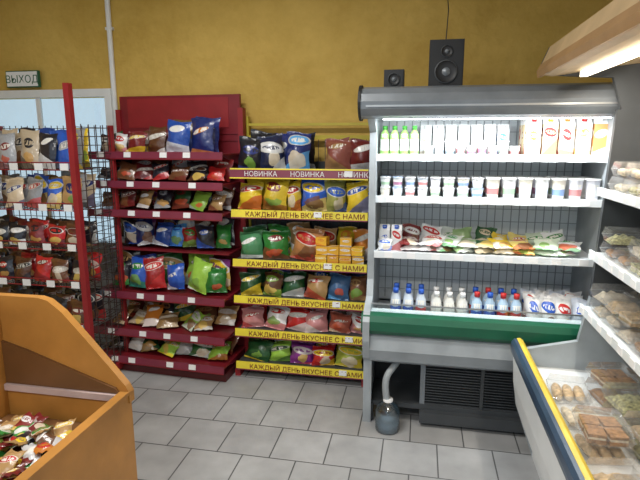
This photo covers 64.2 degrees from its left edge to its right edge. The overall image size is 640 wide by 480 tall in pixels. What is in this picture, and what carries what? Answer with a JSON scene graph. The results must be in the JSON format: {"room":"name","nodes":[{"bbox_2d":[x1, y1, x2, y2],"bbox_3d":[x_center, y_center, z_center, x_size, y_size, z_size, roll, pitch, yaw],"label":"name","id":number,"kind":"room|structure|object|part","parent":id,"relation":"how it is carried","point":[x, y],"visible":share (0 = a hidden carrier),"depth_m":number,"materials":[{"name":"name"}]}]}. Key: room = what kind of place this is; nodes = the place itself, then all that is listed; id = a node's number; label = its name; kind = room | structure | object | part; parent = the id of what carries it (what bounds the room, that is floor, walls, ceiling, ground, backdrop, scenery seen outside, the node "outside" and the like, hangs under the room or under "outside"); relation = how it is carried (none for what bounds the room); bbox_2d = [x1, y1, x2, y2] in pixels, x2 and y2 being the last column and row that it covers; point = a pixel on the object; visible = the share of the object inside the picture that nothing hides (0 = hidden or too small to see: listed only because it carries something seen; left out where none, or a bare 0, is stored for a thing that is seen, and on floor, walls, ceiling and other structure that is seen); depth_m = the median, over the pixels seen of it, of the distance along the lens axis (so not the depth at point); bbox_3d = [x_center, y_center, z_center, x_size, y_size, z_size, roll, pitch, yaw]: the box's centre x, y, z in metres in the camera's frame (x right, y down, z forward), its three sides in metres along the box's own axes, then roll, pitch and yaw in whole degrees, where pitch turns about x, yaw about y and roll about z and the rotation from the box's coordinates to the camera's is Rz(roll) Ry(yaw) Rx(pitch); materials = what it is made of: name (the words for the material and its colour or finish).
{"room":"grocery store","nodes":[
{"label":"grocery store","id":0,"kind":"room"},
{"bbox_2d":[0,0,612,160],"bbox_3d":[-0.507,-0.581,4.035,6.050,3.100,0.100,2,11,11],"label":"wall","id":1,"kind":"structure","parent":0,"point":[288,61],"depth_m":3.80,"materials":[{"name":"paint"}]},
{"bbox_2d":[5,70,40,87],"bbox_3d":[-2.426,-1.314,4.167,0.301,0.130,0.033,2,11,11],"label":"exit sign","id":2,"kind":"object","parent":1,"relation":"attached to","point":[30,78],"visible":1,"depth_m":4.15,"materials":[{"name":"white plastic"}]},
{"bbox_2d":[0,88,126,341],"bbox_3d":[-2.332,-0.174,4.405,1.360,2.160,0.034,2,11,11],"label":"door","id":3,"kind":"structure","parent":1,"relation":"in","point":[105,92],"depth_m":4.24,"materials":[{"name":"white paint"}]},
{"bbox_2d":[104,0,128,305],"bbox_3d":[-1.645,-0.609,4.182,0.060,3.100,0.040,2,11,11],"label":"conduit","id":4,"kind":"object","parent":1,"relation":"attached to","point":[109,28],"visible":0.34,"depth_m":4.01,"materials":[{"name":"white paint"}]},
{"bbox_2d":[446,0,448,38],"bbox_3d":[0.785,-1.593,3.188,0.018,0.793,0.645,2,11,9],"label":"cable","id":5,"kind":"object","parent":1,"relation":"attached to","point":[447,0],"visible":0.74,"depth_m":2.97,"materials":[{"name":"black plastic"}]},
{"bbox_2d":[95,341,539,479],"bbox_3d":[-1.113,1.585,1.281,6.050,0.100,6.450,2,11,11],"label":"floor","id":6,"kind":"structure","parent":0,"point":[252,425],"depth_m":3.06,"materials":[{"name":"grey tile"}]},
{"bbox_2d":[0,83,129,368],"bbox_3d":[-2.023,-0.017,3.731,0.970,2.110,0.475,2,11,11],"label":"display rack","id":7,"kind":"object","parent":6,"relation":"on","point":[74,169],"visible":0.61,"depth_m":3.55,"materials":[{"name":"red metal"}]},
{"bbox_2d":[0,127,105,326],"bbox_3d":[-2.039,-0.099,3.676,0.927,1.400,0.256,2,11,11],"label":"snack packets","id":8,"kind":"object","parent":7,"relation":"in","point":[44,144],"visible":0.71,"depth_m":3.59},
{"bbox_2d":[0,293,137,479],"bbox_3d":[-1.381,0.884,1.678,1.025,1.125,1.155,2,11,11],"label":"bin","id":9,"kind":"object","parent":6,"relation":"on","point":[50,365],"visible":0.94,"depth_m":2.09,"materials":[{"name":"brown wood"}]},
{"bbox_2d":[0,411,81,479],"bbox_3d":[-1.191,0.811,1.586,0.618,0.141,1.102,2,11,11],"label":"candy assortment","id":10,"kind":"object","parent":9,"relation":"in","point":[25,438],"visible":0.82,"depth_m":1.88,"materials":[{"name":"colourful printed plastic wrappers"}]},
{"bbox_2d":[87,94,249,381],"bbox_3d":[-1.158,-0.036,3.883,1.115,2.090,0.502,3,11,14],"label":"shelf","id":11,"kind":"object","parent":6,"relation":"on","point":[136,113],"visible":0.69,"depth_m":3.85,"materials":[{"name":"red metal"}]},
{"bbox_2d":[97,116,239,359],"bbox_3d":[-1.147,-0.026,3.907,1.074,1.796,0.394,4,12,18],"label":"snack bag assortment","id":12,"kind":"object","parent":11,"relation":"in","point":[205,273],"visible":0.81,"depth_m":3.82,"materials":[{"name":"multicoloured plastic"}]},
{"bbox_3d":[-1.123,0.063,3.973,1.000,0.010,0.250,3,11,14],"label":"shelf","id":13,"kind":"part","parent":11,"relation":"part of","materials":[{"name":"red metal"}]},
{"bbox_2d":[230,116,369,386],"bbox_3d":[-0.109,0.067,3.769,1.018,1.930,0.402,2,11,11],"label":"shelf","id":14,"kind":"object","parent":6,"relation":"on","point":[325,219],"visible":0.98,"depth_m":3.67,"materials":[{"name":"yellow metal"}]},
{"bbox_2d":[238,129,369,367],"bbox_3d":[-0.100,0.071,3.740,1.008,1.735,0.342,2,11,11],"label":"bags","id":15,"kind":"object","parent":14,"relation":"in","point":[292,149],"visible":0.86,"depth_m":3.66},
{"bbox_2d":[375,396,399,434],"bbox_3d":[0.416,1.069,3.135,0.150,0.206,0.150,2,11,11],"label":"water jug","id":16,"kind":"object","parent":6,"relation":"on","point":[386,422],"visible":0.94,"depth_m":3.12,"materials":[{"name":"plastic"}]},
{"bbox_2d":[358,82,618,432],"bbox_3d":[0.998,0.102,3.262,1.435,2.055,0.950,2,11,11],"label":"refrigerated display case","id":17,"kind":"object","parent":6,"relation":"on","point":[456,369],"visible":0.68,"depth_m":3.10,"materials":[{"name":"grey metal"}]},
{"bbox_2d":[382,363,399,399],"bbox_3d":[0.485,0.840,3.248,0.066,0.206,0.385,5,12,26],"label":"hose","id":18,"kind":"object","parent":17,"relation":"attached to","point":[385,383],"visible":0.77,"depth_m":3.10,"materials":[{"name":"white plastic"}]},
{"bbox_2d":[384,69,404,86],"bbox_3d":[0.437,-0.940,3.004,0.115,0.110,0.132,2,11,11],"label":"loudspeaker","id":19,"kind":"object","parent":17,"relation":"on","point":[395,77],"visible":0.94,"depth_m":2.95,"materials":[{"name":"black plastic"}]},
{"bbox_2d":[380,126,418,153],"bbox_3d":[0.493,-0.614,3.161,0.236,0.180,0.126,2,11,11],"label":"bottles","id":20,"kind":"object","parent":17,"relation":"in","point":[389,144],"visible":0.9,"depth_m":3.11},
{"bbox_2d":[428,39,464,85],"bbox_3d":[0.732,-1.013,2.973,0.190,0.265,0.212,2,11,11],"label":"loudspeaker","id":21,"kind":"object","parent":17,"relation":"on","point":[446,56],"visible":0.96,"depth_m":2.88,"materials":[{"name":"black plastic"}]},
{"bbox_2d":[390,282,521,316],"bbox_3d":[0.838,0.423,3.196,0.786,0.250,0.168,2,11,11],"label":"bottles","id":22,"kind":"object","parent":17,"relation":"in","point":[513,304],"visible":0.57,"depth_m":3.14},
{"bbox_2d":[424,141,519,154],"label":"cups","id":23,"kind":"object","parent":17,"relation":"in","point":[503,147],"depth_m":3.04,"materials":[{"name":"white plastic"}]},
{"bbox_2d":[377,223,581,256],"bbox_3d":[0.981,-0.008,3.193,1.230,0.163,0.306,2,11,11],"label":"packets","id":24,"kind":"object","parent":17,"relation":"in","point":[442,238],"visible":1,"depth_m":3.17},
{"bbox_2d":[380,174,601,199],"label":"cups","id":25,"kind":"object","parent":17,"relation":"in","point":[553,187],"depth_m":3.05,"materials":[{"name":"white plastic"}]},
{"bbox_2d":[420,118,607,154],"bbox_3d":[1.149,-0.635,3.134,1.043,0.230,0.326,2,11,11],"label":"cartons","id":26,"kind":"object","parent":17,"relation":"in","point":[571,136],"visible":0.77,"depth_m":2.95},
{"bbox_2d":[520,288,586,319],"bbox_3d":[1.423,0.441,3.115,0.364,0.236,0.243,2,11,11],"label":"pouches","id":27,"kind":"object","parent":17,"relation":"in","point":[563,301],"visible":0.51,"depth_m":3.04},
{"bbox_2d":[511,0,639,479],"bbox_3d":[1.288,0.306,1.621,0.896,2.280,2.120,2,11,11],"label":"display case","id":28,"kind":"object","parent":6,"relation":"on","point":[607,44],"visible":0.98,"depth_m":2.42,"materials":[{"name":"white paint"}]},
{"bbox_2d":[546,161,639,479],"bbox_3d":[1.280,0.333,1.705,0.645,1.112,1.817,2,11,11],"label":"containers","id":29,"kind":"object","parent":28,"relation":"in","point":[607,431],"visible":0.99,"depth_m":2.23,"materials":[{"name":"clear plastic"}]}
]}

